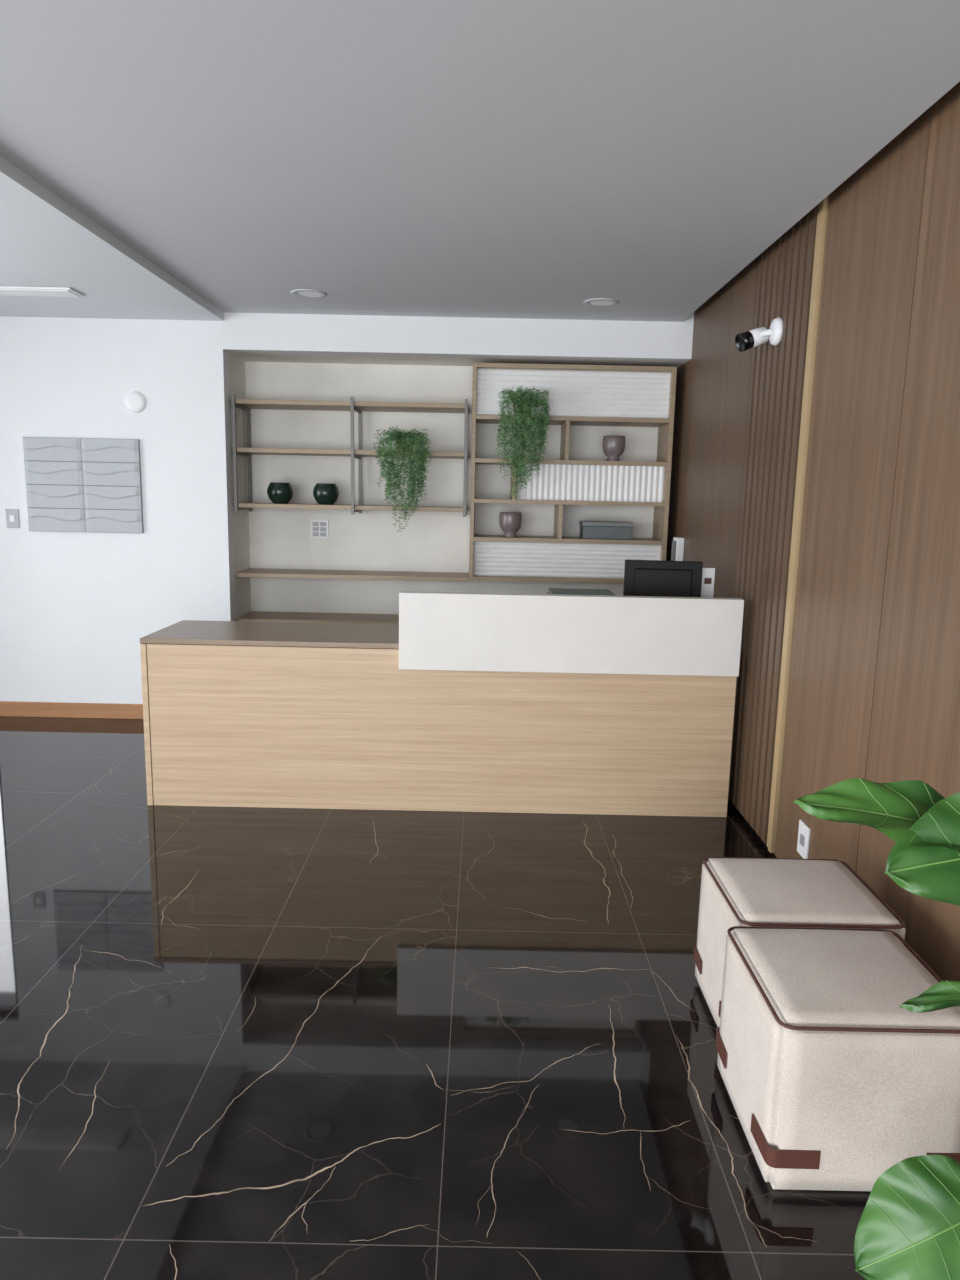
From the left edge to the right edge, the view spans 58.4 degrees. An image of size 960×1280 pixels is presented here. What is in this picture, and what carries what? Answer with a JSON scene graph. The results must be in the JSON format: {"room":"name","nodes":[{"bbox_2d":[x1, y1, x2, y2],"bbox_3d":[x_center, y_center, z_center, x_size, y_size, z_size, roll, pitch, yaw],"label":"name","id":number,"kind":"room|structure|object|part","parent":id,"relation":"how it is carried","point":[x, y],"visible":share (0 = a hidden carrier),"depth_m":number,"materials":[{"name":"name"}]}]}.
{"room":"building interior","nodes":[
{"label":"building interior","id":0,"kind":"room"},
{"bbox_2d":[0,156,223,320],"bbox_3d":[-2.870,-1.477,1.271,2.600,0.350,7.980,1,10,0],"label":"ceiling","id":1,"kind":"structure","parent":0,"point":[45,241],"depth_m":4.05,"materials":[{"name":"paint"}]},
{"bbox_2d":[0,286,84,296],"bbox_3d":[-2.563,-1.836,4.515,0.900,0.011,0.180,1,10,0],"label":"ceiling light panel","id":2,"kind":"object","parent":1,"relation":"attached to","point":[1,287],"visible":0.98,"depth_m":4.43,"materials":[{"name":"white plastic"}]},
{"bbox_2d":[0,289,79,296],"bbox_3d":[-2.563,-1.828,4.517,0.860,0.004,0.140,1,10,0],"label":"diffuser","id":3,"kind":"object","parent":2,"relation":"attached to","point":[3,292],"visible":1,"depth_m":4.51,"materials":[{"name":"white plastic"}]},
{"bbox_2d":[229,353,250,620],"bbox_3d":[-1.656,-0.754,5.750,0.120,2.500,0.380,1,10,0],"label":"wall","id":4,"kind":"structure","parent":0,"point":[237,377],"depth_m":5.72,"materials":[{"name":"paint"}]},
{"bbox_2d":[0,312,693,703],"bbox_3d":[-1.453,-0.906,5.470,5.460,2.900,0.120,1,10,0],"label":"wall","id":5,"kind":"structure","parent":0,"point":[76,608],"depth_m":5.35,"materials":[{"name":"white paint"}]},
{"bbox_2d":[5,509,19,527],"bbox_3d":[-2.956,-0.768,5.431,0.080,0.120,0.013,1,10,0],"label":"light switch","id":6,"kind":"object","parent":5,"relation":"attached to","point":[12,515],"visible":1,"depth_m":5.43,"materials":[{"name":"white plastic"}]},
{"bbox_2d":[0,701,142,718],"bbox_3d":[-2.401,0.467,5.637,1.560,0.100,0.015,1,10,0],"label":"baseboard","id":7,"kind":"structure","parent":5,"relation":"attached to","point":[7,708],"depth_m":5.63,"materials":[{"name":"brown wood"}]},
{"bbox_2d":[23,437,143,532],"bbox_3d":[-2.486,-0.970,5.393,0.720,0.580,0.018,1,10,0],"label":"wall panel","id":8,"kind":"object","parent":5,"relation":"attached to","point":[81,461],"visible":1,"depth_m":5.38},
{"bbox_2d":[23,437,80,460],"bbox_3d":[-2.662,-1.185,5.340,0.354,0.139,0.013,1,10,0],"label":"tile","id":9,"kind":"structure","parent":8,"relation":"attached to","point":[43,449],"depth_m":5.34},
{"bbox_2d":[25,461,82,484],"bbox_3d":[-2.665,-1.042,5.364,0.354,0.139,0.013,1,10,0],"label":"tile","id":10,"kind":"structure","parent":8,"relation":"attached to","point":[37,472],"depth_m":5.37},
{"bbox_2d":[26,485,83,507],"bbox_3d":[-2.668,-0.899,5.389,0.354,0.139,0.013,1,10,0],"label":"tile","id":11,"kind":"structure","parent":8,"relation":"attached to","point":[43,496],"depth_m":5.39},
{"bbox_2d":[28,508,84,531],"bbox_3d":[-2.671,-0.756,5.413,0.354,0.139,0.013,1,10,0],"label":"tile","id":12,"kind":"structure","parent":8,"relation":"attached to","point":[40,519],"depth_m":5.42,"materials":[{"name":"grey tile"}]},
{"bbox_2d":[81,439,138,462],"bbox_3d":[-2.302,-1.178,5.340,0.354,0.139,0.013,1,10,0],"label":"tile","id":13,"kind":"structure","parent":8,"relation":"attached to","point":[93,450],"depth_m":5.34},
{"bbox_2d":[82,462,139,485],"bbox_3d":[-2.305,-1.035,5.365,0.354,0.139,0.013,1,10,0],"label":"tile","id":14,"kind":"structure","parent":8,"relation":"attached to","point":[110,474],"depth_m":5.37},
{"bbox_2d":[84,486,140,509],"bbox_3d":[-2.308,-0.892,5.389,0.354,0.139,0.013,1,10,0],"label":"tile","id":15,"kind":"structure","parent":8,"relation":"attached to","point":[95,497],"depth_m":5.39,"materials":[{"name":"grey tile"}]},
{"bbox_2d":[85,509,141,532],"bbox_3d":[-2.311,-0.749,5.413,0.354,0.139,0.013,1,10,0],"label":"tile","id":16,"kind":"structure","parent":8,"relation":"attached to","point":[130,521],"depth_m":5.42,"materials":[{"name":"grey tile"}]},
{"bbox_2d":[125,391,145,412],"bbox_3d":[-2.131,-1.470,5.306,0.132,0.132,0.020,1,10,0],"label":"wall sensor","id":17,"kind":"object","parent":5,"relation":"attached to","point":[135,401],"visible":1,"depth_m":5.30,"materials":[{"name":"white plastic"}]},
{"bbox_2d":[0,716,870,1279],"bbox_3d":[-1.421,1.200,2.023,5.610,0.100,8.580,1,10,0],"label":"floor","id":18,"kind":"structure","parent":0,"point":[283,903],"depth_m":2.35,"materials":[{"name":"black stone"}]},
{"bbox_2d":[238,611,398,624],"bbox_3d":[-0.205,0.183,5.902,2.800,0.660,0.375,1,10,0],"label":"credenza","id":19,"kind":"object","parent":18,"relation":"on","point":[254,616],"visible":0.07,"depth_m":5.78,"materials":[{"name":"brown wood"}]},
{"bbox_2d":[4,750,815,1279],"bbox_3d":[-0.751,0.967,3.183,3.140,0.001,3.650,1,10,0],"label":"vein","id":20,"kind":"object","parent":18,"relation":"on","point":[325,1168],"visible":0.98,"depth_m":2.11,"materials":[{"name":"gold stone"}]},
{"bbox_2d":[140,591,743,816],"bbox_3d":[-0.194,0.256,4.299,2.775,1.052,0.610,1,10,0],"label":"reception desk","id":21,"kind":"object","parent":18,"relation":"on","point":[472,702],"visible":1,"depth_m":4.04,"materials":[{"name":"brown wood"}]},
{"bbox_2d":[399,592,743,676],"bbox_3d":[0.414,-0.026,3.955,1.572,0.357,0.030,1,10,0],"label":"panel","id":22,"kind":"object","parent":21,"relation":"on","point":[438,631],"depth_m":3.94,"materials":[{"name":"white laminate"}]},
{"bbox_2d":[407,591,740,598],"bbox_3d":[0.431,-0.075,3.979,1.540,0.266,0.035,1,10,0],"label":"countertop","id":23,"kind":"structure","parent":21,"relation":"on","point":[407,591],"depth_m":3.96,"materials":[{"name":"white stone"}]},
{"bbox_2d":[546,588,615,595],"bbox_3d":[0.501,-0.107,4.298,0.330,0.274,0.285,1,10,0],"label":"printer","id":24,"kind":"object","parent":21,"relation":"on","point":[566,591],"visible":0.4,"depth_m":4.26,"materials":[{"name":"grey plastic"}]},
{"bbox_2d":[623,560,702,596],"bbox_3d":[0.909,-0.183,4.317,0.380,0.434,0.180,2,10,5],"label":"computer monitor","id":25,"kind":"object","parent":21,"relation":"on","point":[660,578],"visible":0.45,"depth_m":4.26,"materials":[{"name":"black plastic"}]},
{"bbox_2d":[701,568,714,597],"bbox_3d":[1.144,-0.169,4.369,0.062,0.399,0.060,1,10,0],"label":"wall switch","id":26,"kind":"object","parent":21,"relation":"on","point":[708,574],"visible":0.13,"depth_m":4.32,"materials":[{"name":"white plastic"}]},
{"bbox_2d":[704,578,711,583],"bbox_3d":[1.146,-0.297,4.318,0.036,0.030,0.002,1,10,0],"label":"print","id":27,"kind":"object","parent":26,"relation":"attached to","point":[706,580],"depth_m":4.32,"materials":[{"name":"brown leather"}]},
{"bbox_2d":[693,857,905,1026],"bbox_3d":[0.901,0.901,2.488,0.458,0.423,0.430,1,10,0],"label":"pouf","id":28,"kind":"object","parent":18,"relation":"on","point":[734,891],"visible":0.47,"depth_m":2.43,"materials":[{"name":"beige fabric"}]},
{"bbox_2d":[715,926,959,1190],"bbox_3d":[0.853,0.974,2.054,0.458,0.423,0.440,1,10,0],"label":"pouf","id":29,"kind":"object","parent":18,"relation":"on","point":[832,1084],"visible":0.94,"depth_m":1.86,"materials":[{"name":"beige fabric"}]},
{"bbox_2d":[793,778,959,1279],"bbox_3d":[0.911,0.591,1.141,0.765,1.491,0.666,-5,12,-33],"label":"plant","id":30,"kind":"object","parent":18,"relation":"on","point":[908,1228],"visible":1,"depth_m":1.21,"materials":[{"name":"plant"}]},
{"bbox_2d":[245,362,657,613],"bbox_3d":[-0.205,-0.764,5.987,3.020,2.500,0.100,1,10,0],"label":"wall","id":31,"kind":"structure","parent":0,"point":[280,538],"depth_m":5.90,"materials":[{"name":"paint"}]},
{"bbox_2d":[310,520,328,537],"bbox_3d":[-1.108,-0.766,5.932,0.125,0.125,0.014,1,10,0],"label":"switch plate","id":32,"kind":"object","parent":31,"relation":"attached to","point":[318,528],"visible":1,"depth_m":5.93,"materials":[{"name":"white plastic"}]},
{"bbox_2d":[231,394,469,581],"bbox_3d":[-0.824,-0.994,5.693,1.523,1.155,0.398,1,10,0],"label":"wall shelf unit","id":33,"kind":"object","parent":31,"relation":"attached to","point":[244,404],"visible":0.95,"depth_m":5.54,"materials":[{"name":"brown wood"}]},
{"bbox_2d":[267,482,293,503],"bbox_3d":[-1.311,-0.965,5.642,0.171,0.136,0.171,1,10,0],"label":"vase","id":34,"kind":"object","parent":33,"relation":"on","point":[278,493],"visible":1,"depth_m":5.58,"materials":[{"name":"green ceramic"}]},
{"bbox_2d":[313,483,338,504],"bbox_3d":[-1.011,-0.959,5.643,0.171,0.136,0.171,1,10,0],"label":"vase","id":35,"kind":"object","parent":33,"relation":"on","point":[323,493],"visible":1,"depth_m":5.58,"materials":[{"name":"green ceramic"}]},
{"bbox_3d":[-0.828,-1.229,5.657,1.505,0.028,0.360,1,10,0],"label":"shelf","id":36,"kind":"part","parent":33,"relation":"part of","materials":[{"name":"brown wood"}]},
{"bbox_3d":[-0.822,-1.524,5.607,1.505,0.028,0.360,1,10,0],"label":"shelf","id":37,"kind":"part","parent":33,"relation":"part of","materials":[{"name":"brown wood"}]},
{"bbox_3d":[-0.836,-0.441,5.808,1.523,0.027,0.355,1,10,0],"label":"long shelf","id":38,"kind":"part","parent":33,"relation":"part of","materials":[{"name":"brown wood"}]},
{"bbox_3d":[-0.836,-0.884,5.715,1.505,0.028,0.360,1,10,0],"label":"shelf","id":39,"kind":"part","parent":33,"relation":"part of","materials":[{"name":"brown wood"}]},
{"bbox_2d":[373,425,431,531],"bbox_3d":[-0.507,-1.020,5.450,0.320,0.670,0.331,-6,12,-35],"label":"hanging fern","id":40,"kind":"object","parent":33,"relation":"on","point":[404,441],"visible":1,"depth_m":5.39,"materials":[{"name":"green plant"}]},
{"bbox_2d":[469,362,676,583],"bbox_3d":[0.582,-1.082,5.683,1.280,1.370,0.372,1,10,0],"label":"shelving unit","id":41,"kind":"object","parent":31,"relation":"attached to","point":[576,483],"visible":0.87,"depth_m":5.57,"materials":[{"name":"brown wood"}]},
{"bbox_2d":[499,512,521,536],"bbox_3d":[0.200,-0.758,5.642,0.147,0.161,0.147,1,10,0],"label":"vase","id":42,"kind":"object","parent":41,"relation":"on","point":[510,522],"visible":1,"depth_m":5.59,"materials":[{"name":"grey ceramic"}]},
{"bbox_2d":[495,386,551,497],"bbox_3d":[0.287,-1.231,5.410,0.322,0.707,0.338,7,11,32],"label":"hanging fern","id":43,"kind":"object","parent":41,"relation":"hanging from","point":[523,403],"visible":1,"depth_m":5.33,"materials":[{"name":"green plant"}]},
{"bbox_2d":[512,398,530,415],"bbox_3d":[0.270,-1.489,5.498,0.144,0.115,0.144,1,10,0],"label":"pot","id":44,"kind":"object","parent":43,"relation":"on","point":[512,398],"depth_m":5.46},
{"bbox_2d":[473,576,623,583],"bbox_3d":[0.568,-0.419,5.790,1.228,0.026,0.360,1,10,0],"label":"shelf","id":45,"kind":"object","parent":41,"relation":"attached to","point":[571,579],"depth_m":5.61,"materials":[{"name":"brown wood"}]},
{"bbox_3d":[0.582,-1.112,5.861,1.228,1.340,0.012,1,10,0],"label":"panel","id":46,"kind":"part","parent":41,"relation":"part of","materials":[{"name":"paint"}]},
{"bbox_2d":[474,534,662,544],"bbox_3d":[0.573,-0.672,5.747,1.228,0.026,0.360,1,10,0],"label":"shelf","id":47,"kind":"object","parent":41,"relation":"attached to","point":[479,539],"depth_m":5.62,"materials":[{"name":"brown wood"}]},
{"bbox_2d":[474,498,664,506],"bbox_3d":[0.578,-0.914,5.706,1.228,0.026,0.360,1,10,0],"label":"shelf","id":48,"kind":"object","parent":41,"relation":"attached to","point":[478,502],"depth_m":5.57,"materials":[{"name":"brown wood"}]},
{"bbox_2d":[475,458,666,466],"bbox_3d":[0.583,-1.165,5.663,1.228,0.026,0.360,1,10,0],"label":"shelf","id":49,"kind":"object","parent":41,"relation":"attached to","point":[479,462],"depth_m":5.49,"materials":[{"name":"brown wood"}]},
{"bbox_2d":[476,415,669,426],"bbox_3d":[0.589,-1.431,5.618,1.228,0.026,0.360,1,10,0],"label":"shelf","id":50,"kind":"object","parent":41,"relation":"attached to","point":[481,420],"depth_m":5.49,"materials":[{"name":"brown wood"}]},
{"bbox_2d":[477,363,672,371],"bbox_3d":[0.595,-1.744,5.565,1.228,0.026,0.360,1,10,0],"label":"shelf","id":51,"kind":"object","parent":41,"relation":"attached to","point":[481,367],"depth_m":5.39,"materials":[{"name":"brown wood"}]},
{"bbox_2d":[579,521,632,539],"bbox_3d":[0.834,-0.730,5.707,0.330,0.112,0.207,1,10,0],"label":"storage box","id":52,"kind":"object","parent":41,"relation":"on","point":[588,529],"visible":1,"depth_m":5.62,"materials":[{"name":"grey plastic"}]},
{"bbox_3d":[0.835,-0.771,5.704,0.330,0.029,0.200,1,10,0],"label":"lid","id":53,"kind":"part","parent":52,"relation":"part of","materials":[{"name":"grey plastic"}]},
{"bbox_2d":[602,435,625,460],"bbox_3d":[0.865,-1.237,5.559,0.147,0.161,0.147,1,10,0],"label":"vase","id":54,"kind":"object","parent":41,"relation":"on","point":[613,446],"visible":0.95,"depth_m":5.50,"materials":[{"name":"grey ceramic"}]},
{"bbox_2d":[229,352,685,367],"bbox_3d":[-0.137,-1.879,5.555,2.870,0.155,0.380,1,10,0],"label":"wall","id":55,"kind":"structure","parent":0,"point":[247,357],"depth_m":5.52,"materials":[{"name":"paint"}]},
{"bbox_2d":[0,0,959,321],"bbox_3d":[-0.175,-1.446,1.267,2.790,0.300,7.980,1,10,0],"label":"ceiling","id":56,"kind":"structure","parent":0,"point":[519,159],"depth_m":2.55,"materials":[{"name":"paint"}]},
{"bbox_2d":[291,289,326,297],"bbox_3d":[-0.932,-1.884,4.674,0.192,0.005,0.192,1,10,0],"label":"recessed light","id":57,"kind":"object","parent":56,"relation":"in","point":[307,293],"visible":1,"depth_m":4.67,"materials":[{"name":"paint"}]},
{"bbox_2d":[297,291,319,295],"bbox_3d":[-0.932,-1.884,4.674,0.124,0.001,0.124,1,10,0],"label":"diffuser","id":58,"kind":"object","parent":57,"relation":"attached to","point":[305,293],"depth_m":4.67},
{"bbox_2d":[583,298,618,306],"bbox_3d":[0.668,-1.862,4.744,0.192,0.005,0.192,1,10,0],"label":"recessed light","id":59,"kind":"object","parent":56,"relation":"in","point":[598,302],"visible":1,"depth_m":4.74,"materials":[{"name":"paint"}]},
{"bbox_2d":[590,300,611,304],"bbox_3d":[0.668,-1.863,4.744,0.124,0.001,0.124,1,10,0],"label":"diffuser","id":60,"kind":"object","parent":59,"relation":"attached to","point":[599,302],"depth_m":4.74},
{"bbox_3d":[1.354,-0.192,1.778,0.120,2.840,8.580,1,10,0],"label":"wall","id":61,"kind":"structure","parent":0,"visible":0},
{"bbox_2d":[666,82,959,981],"bbox_3d":[1.273,-0.200,1.727,0.042,2.810,8.480,1,10,0],"label":"cladding","id":62,"kind":"object","parent":61,"relation":"attached to","point":[816,472],"visible":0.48,"depth_m":3.00,"materials":[{"name":"brown wood"}]},
{"bbox_2d":[671,537,683,560],"bbox_3d":[1.233,-0.554,5.399,0.074,0.180,0.100,1,10,0],"label":"intercom","id":63,"kind":"object","parent":62,"relation":"attached to","point":[677,554],"visible":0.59,"depth_m":5.35,"materials":[{"name":"white plastic"}]},
{"bbox_3d":[1.290,-0.763,5.054,0.030,2.810,1.730,1,10,0],"label":"panel","id":64,"kind":"part","parent":62,"relation":"part of","materials":[{"name":"brown wood"}]},
{"bbox_2d":[735,317,782,351],"bbox_3d":[1.198,-1.318,3.711,0.166,0.137,0.162,1,10,0],"label":"security camera","id":65,"kind":"object","parent":62,"relation":"attached to","point":[744,341],"visible":1,"depth_m":3.71,"materials":[{"name":"white plastic"}]},
{"bbox_2d":[735,331,753,351],"bbox_3d":[1.151,-1.299,3.739,0.045,0.078,0.078,-21,28,-10],"label":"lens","id":66,"kind":"object","parent":65,"relation":"attached to","point":[744,341],"depth_m":3.72,"materials":[{"name":"black glass"}]},
{"bbox_3d":[1.230,-1.321,3.715,0.037,0.041,0.083,-6,12,-36],"label":"arm","id":67,"kind":"part","parent":65,"relation":"part of","materials":[{"name":"white plastic"}]},
{"bbox_2d":[797,820,810,858],"bbox_3d":[1.238,0.767,3.290,0.012,0.130,0.100,1,10,0],"label":"power outlet","id":68,"kind":"object","parent":62,"relation":"attached to","point":[803,842],"visible":0.91,"depth_m":3.28,"materials":[{"name":"white plastic"}]},
{"bbox_2d":[800,834,804,846],"bbox_3d":[1.233,0.767,3.290,0.003,0.040,0.040,1,10,0],"label":"socket","id":69,"kind":"object","parent":68,"relation":"attached to","point":[802,836],"depth_m":3.28,"materials":[{"name":"white plastic"}]},
{"bbox_3d":[1.283,-0.419,3.020,0.030,2.810,0.737,1,10,0],"label":"panel","id":70,"kind":"part","parent":62,"relation":"part of","materials":[{"name":"brown wood"}]},
{"bbox_3d":[1.281,-0.291,2.264,0.030,2.810,0.783,1,10,0],"label":"panel","id":71,"kind":"part","parent":62,"relation":"part of","materials":[{"name":"brown wood"}]}
]}

